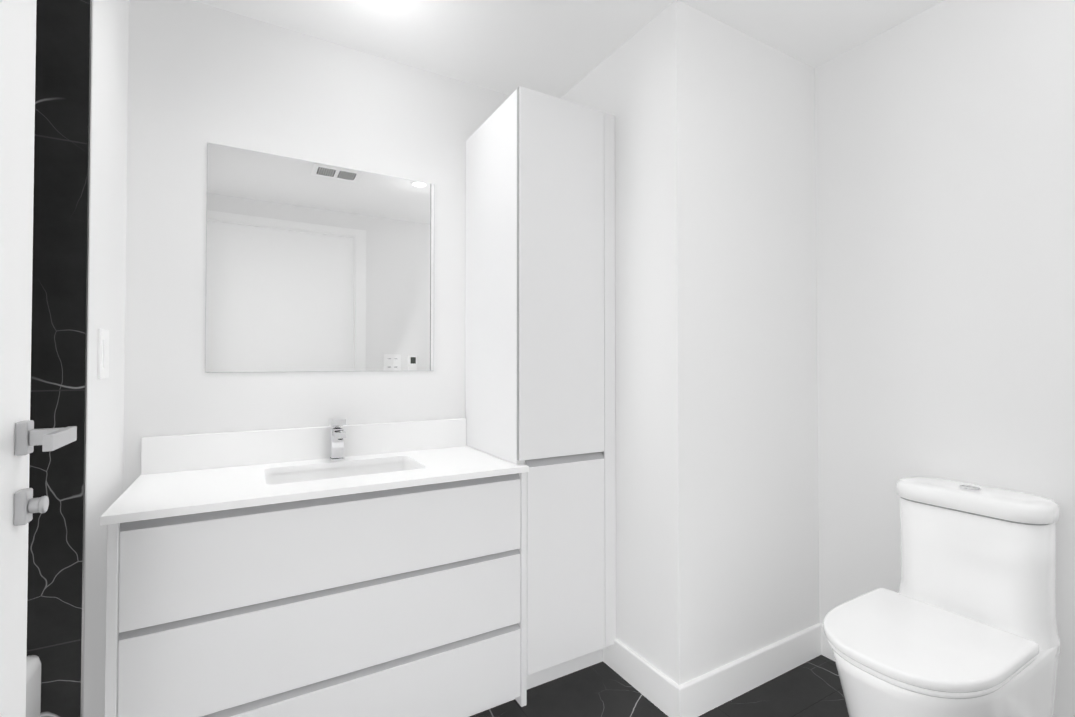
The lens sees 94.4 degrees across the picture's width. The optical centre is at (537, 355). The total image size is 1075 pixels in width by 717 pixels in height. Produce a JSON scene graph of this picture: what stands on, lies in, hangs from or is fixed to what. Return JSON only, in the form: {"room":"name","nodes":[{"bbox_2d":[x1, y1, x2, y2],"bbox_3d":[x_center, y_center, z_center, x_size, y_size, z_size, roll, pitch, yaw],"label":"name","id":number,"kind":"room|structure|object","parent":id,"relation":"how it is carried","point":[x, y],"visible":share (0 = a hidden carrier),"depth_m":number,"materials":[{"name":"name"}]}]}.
{"room":"bathroom","nodes":[
{"label":"bathroom","id":0,"kind":"room"},
{"bbox_2d":[84,0,128,716],"bbox_3d":[-1.325,-0.002,1.464,0.100,2.550,0.435,0,-1,-30],"label":"wall","id":1,"kind":"structure","parent":0,"point":[105,437],"depth_m":1.44,"materials":[{"name":"white paint"}]},
{"bbox_2d":[26,0,92,716],"bbox_3d":[-1.942,-0.011,0.900,1.734,2.550,0.100,0,-1,-30],"label":"wall tile","id":2,"kind":"structure","parent":1,"relation":"attached to","point":[59,350],"depth_m":1.26,"materials":[{"name":"tile"}]},
{"bbox_2d":[97,328,108,378],"bbox_3d":[-1.236,-0.005,1.421,0.010,0.140,0.095,0,-1,-30],"label":"light switch","id":3,"kind":"object","parent":1,"relation":"attached to","point":[103,356],"visible":1,"depth_m":1.40,"materials":[{"name":"white plastic"}]},
{"bbox_2d":[123,0,508,492],"bbox_3d":[-0.692,0.008,2.139,1.872,2.550,0.100,0,-1,-30],"label":"wall","id":4,"kind":"structure","parent":0,"point":[200,75],"depth_m":1.87,"materials":[{"name":"white paint"}]},
{"bbox_2d":[205,142,433,372],"bbox_3d":[-0.827,-0.351,2.004,0.846,0.831,0.006,0,-1,-30],"label":"mirror","id":5,"kind":"object","parent":4,"relation":"attached to","point":[314,267],"visible":1,"depth_m":1.97,"materials":[{"name":"white mirror"}]},
{"bbox_2d":[192,0,943,97],"bbox_3d":[-0.410,-1.311,0.878,4.345,0.050,2.600,0,-1,-30],"label":"ceiling","id":6,"kind":"structure","parent":0,"point":[557,48],"depth_m":1.93,"materials":[{"name":"white paint"}]},
{"bbox_2d":[469,655,848,716],"bbox_3d":[-0.410,1.288,0.839,4.345,0.050,2.600,0,-1,-30],"label":"floor","id":7,"kind":"structure","parent":0,"point":[812,688],"depth_m":1.86,"materials":[{"name":"tile"}]},
{"bbox_2d":[26,655,40,716],"bbox_3d":[-1.705,0.986,0.517,1.556,0.545,0.751,0,-1,-30],"label":"bathtub","id":8,"kind":"object","parent":7,"relation":"on","point":[33,685],"visible":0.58,"depth_m":1.17,"materials":[{"name":"white ceramic"}]},
{"bbox_2d":[100,418,528,716],"bbox_3d":[-0.688,0.760,1.751,1.200,1.034,0.548,0,-1,-30],"label":"bathroom vanity","id":9,"kind":"object","parent":7,"relation":"on","point":[338,567],"visible":1,"depth_m":1.54,"materials":[{"name":"white paint"}]},
{"bbox_2d":[465,86,615,689],"bbox_3d":[-0.005,0.146,2.164,0.447,2.275,0.531,0,-1,-30],"label":"tall cabinet","id":10,"kind":"object","parent":7,"relation":"on","point":[540,305],"visible":0.96,"depth_m":1.94,"materials":[{"name":"white paint"}]},
{"bbox_2d":[823,476,1060,716],"bbox_3d":[1.181,0.849,1.485,0.734,0.848,0.404,0,-1,-30],"label":"toilet","id":11,"kind":"object","parent":7,"relation":"on","point":[961,622],"visible":1,"depth_m":1.45,"materials":[{"name":"white ceramic"}]},
{"bbox_2d":[560,0,819,684],"bbox_3d":[0.658,0.012,2.413,0.940,2.550,0.975,0,-1,-30],"label":"wall","id":12,"kind":"structure","parent":0,"point":[717,501],"depth_m":1.92,"materials":[{"name":"white paint"}]},
{"bbox_2d":[603,638,674,716],"bbox_3d":[0.383,1.217,1.916,0.015,0.126,0.410,0,-1,-30],"label":"baseboard","id":13,"kind":"structure","parent":12,"relation":"attached to","point":[653,684],"depth_m":1.88,"materials":[{"name":"white paint"}]},
{"bbox_2d":[671,623,822,716],"bbox_3d":[0.839,1.217,1.927,0.814,0.126,0.015,0,-1,-30],"label":"baseboard","id":14,"kind":"structure","parent":12,"relation":"attached to","point":[694,697],"depth_m":1.89,"materials":[{"name":"white paint"}]},
{"bbox_2d":[815,0,1074,716],"bbox_3d":[1.672,-0.002,1.497,0.100,2.550,1.625,0,-1,-30],"label":"wall","id":15,"kind":"structure","parent":0,"point":[945,190],"depth_m":1.78,"materials":[{"name":"white paint"}]},
{"bbox_2d":[823,629,834,660],"bbox_3d":[1.597,1.210,1.494,0.015,0.126,1.525,0,-1,-30],"label":"baseboard","id":16,"kind":"structure","parent":15,"relation":"attached to","point":[827,650],"depth_m":2.12,"materials":[{"name":"white paint"}]},
{"bbox_3d":[-0.503,-0.025,-0.015,0.100,2.550,1.180,0,-1,-30],"label":"wall","id":17,"kind":"structure","parent":0,"visible":0},
{"bbox_2d":[0,0,76,716],"bbox_3d":[-0.705,0.223,0.552,0.111,2.048,0.855,0,-1,-30],"label":"door","id":18,"kind":"structure","parent":17,"relation":"in","point":[21,437],"depth_m":0.85,"materials":[{"name":"white paint"}]}
]}

